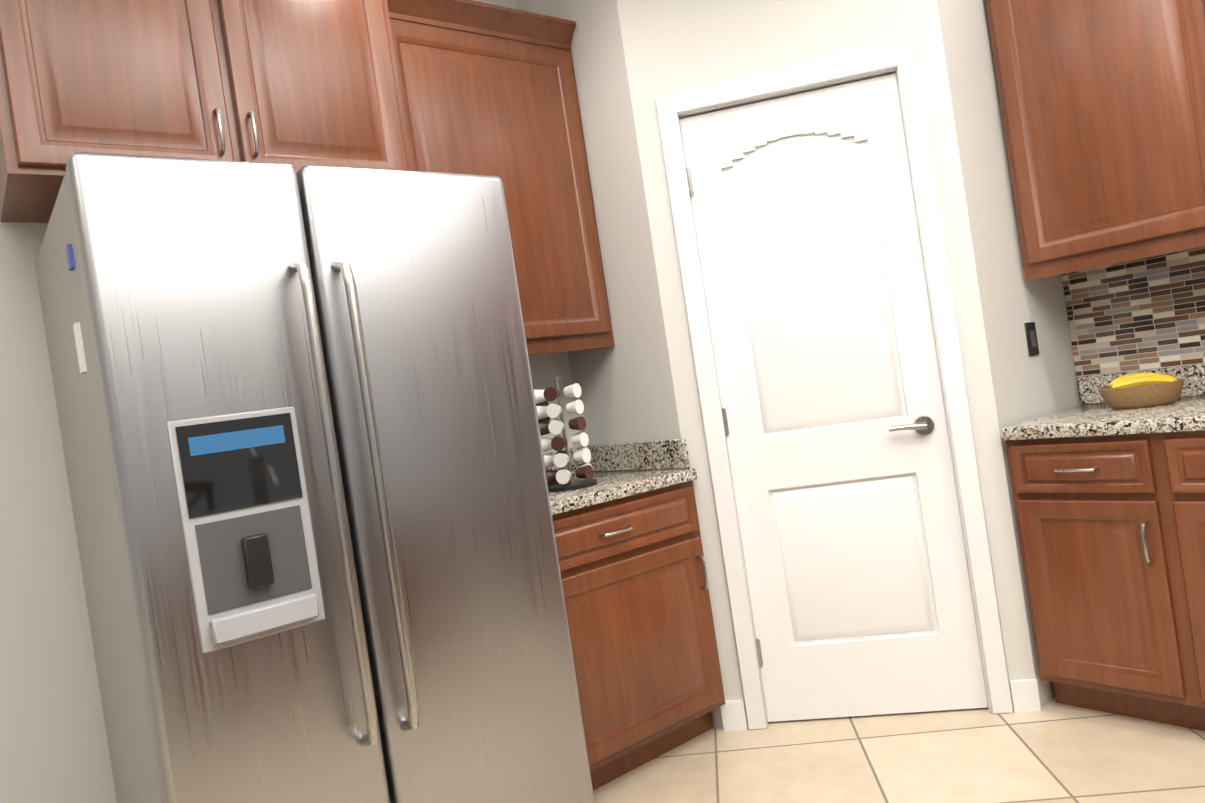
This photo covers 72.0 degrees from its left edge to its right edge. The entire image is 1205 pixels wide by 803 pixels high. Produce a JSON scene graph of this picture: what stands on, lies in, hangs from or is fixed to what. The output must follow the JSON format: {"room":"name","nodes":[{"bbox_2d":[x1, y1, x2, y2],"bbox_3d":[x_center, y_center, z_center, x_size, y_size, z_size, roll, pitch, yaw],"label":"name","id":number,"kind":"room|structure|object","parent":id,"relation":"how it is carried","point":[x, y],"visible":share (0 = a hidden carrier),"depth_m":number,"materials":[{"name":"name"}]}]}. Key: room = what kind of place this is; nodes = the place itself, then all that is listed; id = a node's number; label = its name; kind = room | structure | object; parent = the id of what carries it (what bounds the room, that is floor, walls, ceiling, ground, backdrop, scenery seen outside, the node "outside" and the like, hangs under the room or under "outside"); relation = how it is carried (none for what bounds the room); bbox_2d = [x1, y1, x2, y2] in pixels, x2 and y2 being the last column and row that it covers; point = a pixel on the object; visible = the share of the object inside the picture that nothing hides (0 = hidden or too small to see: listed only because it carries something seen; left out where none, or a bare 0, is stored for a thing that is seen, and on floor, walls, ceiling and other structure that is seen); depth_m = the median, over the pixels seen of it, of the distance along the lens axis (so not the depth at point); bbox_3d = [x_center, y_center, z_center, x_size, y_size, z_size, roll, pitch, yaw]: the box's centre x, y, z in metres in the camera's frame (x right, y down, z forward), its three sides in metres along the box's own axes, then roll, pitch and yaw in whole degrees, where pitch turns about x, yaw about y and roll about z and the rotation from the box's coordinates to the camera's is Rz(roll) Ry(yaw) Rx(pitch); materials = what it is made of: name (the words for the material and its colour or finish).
{"room":"kitchen","nodes":[
{"label":"kitchen","id":0,"kind":"room"},
{"bbox_2d":[0,0,579,802],"bbox_3d":[-2.897,0.156,1.205,7.170,2.920,0.120,-9,0,-38],"label":"wall","id":1,"kind":"structure","parent":0,"point":[54,748],"depth_m":2.20,"materials":[{"name":"white paint"}]},
{"bbox_2d":[0,0,614,355],"bbox_3d":[-0.801,-0.753,2.545,1.831,1.340,0.483,-9,0,-38],"label":"upper cabinet","id":2,"kind":"object","parent":1,"relation":"attached to","point":[472,87],"visible":0.65,"depth_m":2.33,"materials":[{"name":"brown wood"}]},
{"bbox_2d":[516,0,723,729],"bbox_3d":[0.068,-0.293,3.110,0.100,2.920,0.580,-9,0,-38],"label":"wall","id":3,"kind":"structure","parent":0,"point":[625,382],"depth_m":2.98,"materials":[{"name":"white paint"}]},
{"bbox_2d":[617,0,1035,727],"bbox_3d":[0.708,-0.386,2.805,1.014,2.920,0.110,-8,0,11],"label":"wall","id":4,"kind":"structure","parent":0,"point":[675,46],"depth_m":2.75,"materials":[{"name":"white paint"}]},
{"bbox_2d":[679,73,987,721],"bbox_3d":[0.759,0.017,2.773,0.716,2.092,0.101,-8,0,11],"label":"pantry door","id":5,"kind":"structure","parent":4,"relation":"in","point":[826,362],"depth_m":2.77,"materials":[{"name":"white paint"}]},
{"bbox_2d":[655,42,1012,729],"bbox_3d":[0.761,-0.017,2.798,0.848,2.174,0.128,-8,0,11],"label":"door frame","id":6,"kind":"structure","parent":4,"relation":"attached to","point":[901,62],"depth_m":2.70,"materials":[{"name":"white paint"}]},
{"bbox_2d":[720,679,1040,730],"bbox_3d":[2.198,0.839,-0.932,12.300,0.100,9.350,-9,0,-38],"label":"baseboard","id":7,"kind":"structure","parent":4,"relation":"attached to","point":[1025,695],"depth_m":2.66,"materials":[{"name":"white paint"}]},
{"bbox_2d":[593,698,1204,802],"bbox_3d":[2.328,0.916,-0.109,13.500,0.100,11.500,-9,0,-38],"label":"floor","id":8,"kind":"structure","parent":0,"point":[1052,751],"depth_m":2.44,"materials":[{"name":"tile"}]},
{"bbox_2d":[35,152,594,802],"bbox_3d":[-0.729,0.407,2.108,0.926,1.780,0.983,-9,0,-38],"label":"refrigerator","id":9,"kind":"object","parent":8,"relation":"on","point":[307,484],"visible":1,"depth_m":1.72,"materials":[{"name":"grey metal"}]},
{"bbox_2d":[543,438,725,789],"bbox_3d":[-0.111,0.697,2.807,0.774,1.016,0.663,-9,0,-38],"label":"base cabinet","id":10,"kind":"object","parent":8,"relation":"on","point":[633,570],"visible":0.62,"depth_m":2.63,"materials":[{"name":"brown wood"}]},
{"bbox_2d":[534,395,558,485],"bbox_3d":[-0.300,0.139,2.911,0.180,0.345,0.250,-9,0,-38],"label":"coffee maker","id":11,"kind":"object","parent":10,"relation":"on","point":[546,403],"visible":0.02,"depth_m":2.84,"materials":[{"name":"black plastic"}]},
{"bbox_2d":[534,373,596,491],"bbox_3d":[-0.128,0.094,2.750,0.170,0.385,0.170,-9,0,-38],"label":"pod carousel","id":12,"kind":"object","parent":10,"relation":"on","point":[562,474],"visible":1,"depth_m":2.71,"materials":[{"name":"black plastic"}]},
{"bbox_2d":[1000,364,1204,730],"bbox_3d":[1.924,0.399,2.338,0.663,1.016,1.213,-9,0,-38],"label":"base cabinet","id":13,"kind":"object","parent":8,"relation":"on","point":[1109,502],"visible":1,"depth_m":2.43,"materials":[{"name":"brown wood"}]},
{"bbox_2d":[1098,372,1183,408],"bbox_3d":[1.736,-0.039,2.675,0.236,0.102,0.236,-9,0,-38],"label":"fruit basket","id":14,"kind":"object","parent":13,"relation":"on","point":[1137,390],"visible":1,"depth_m":2.61,"materials":[{"name":"wood"}]},
{"bbox_2d":[937,0,1080,707],"bbox_3d":[1.436,-0.495,2.917,0.720,2.920,0.110,-9,0,-38],"label":"wall","id":15,"kind":"structure","parent":0,"point":[1026,387],"depth_m":2.76,"materials":[{"name":"white paint"}]},
{"bbox_2d":[1024,322,1038,355],"bbox_3d":[1.471,-0.214,2.838,0.070,0.115,0.008,-9,0,-38],"label":"switch plate","id":16,"kind":"object","parent":15,"relation":"attached to","point":[1031,338],"visible":1,"depth_m":2.83,"materials":[{"name":"black plastic"}]},
{"bbox_3d":[2.722,-0.679,1.778,0.120,2.920,3.285,-9,0,-38],"label":"wall","id":17,"kind":"structure","parent":0,"visible":0},
{"bbox_2d":[985,0,1204,275],"bbox_3d":[1.841,-1.085,2.437,0.340,1.155,1.213,-9,0,-38],"label":"upper cabinet","id":18,"kind":"object","parent":17,"relation":"attached to","point":[1102,102],"depth_m":2.58,"materials":[{"name":"brown wood"}]},
{"bbox_2d":[1062,247,1204,404],"bbox_3d":[2.692,-0.368,1.772,0.008,0.504,3.201,-9,0,-38],"label":"backsplash","id":19,"kind":"structure","parent":17,"relation":"attached to","point":[1142,314],"depth_m":2.85,"materials":[{"name":"multicoloured tile"}]}
]}

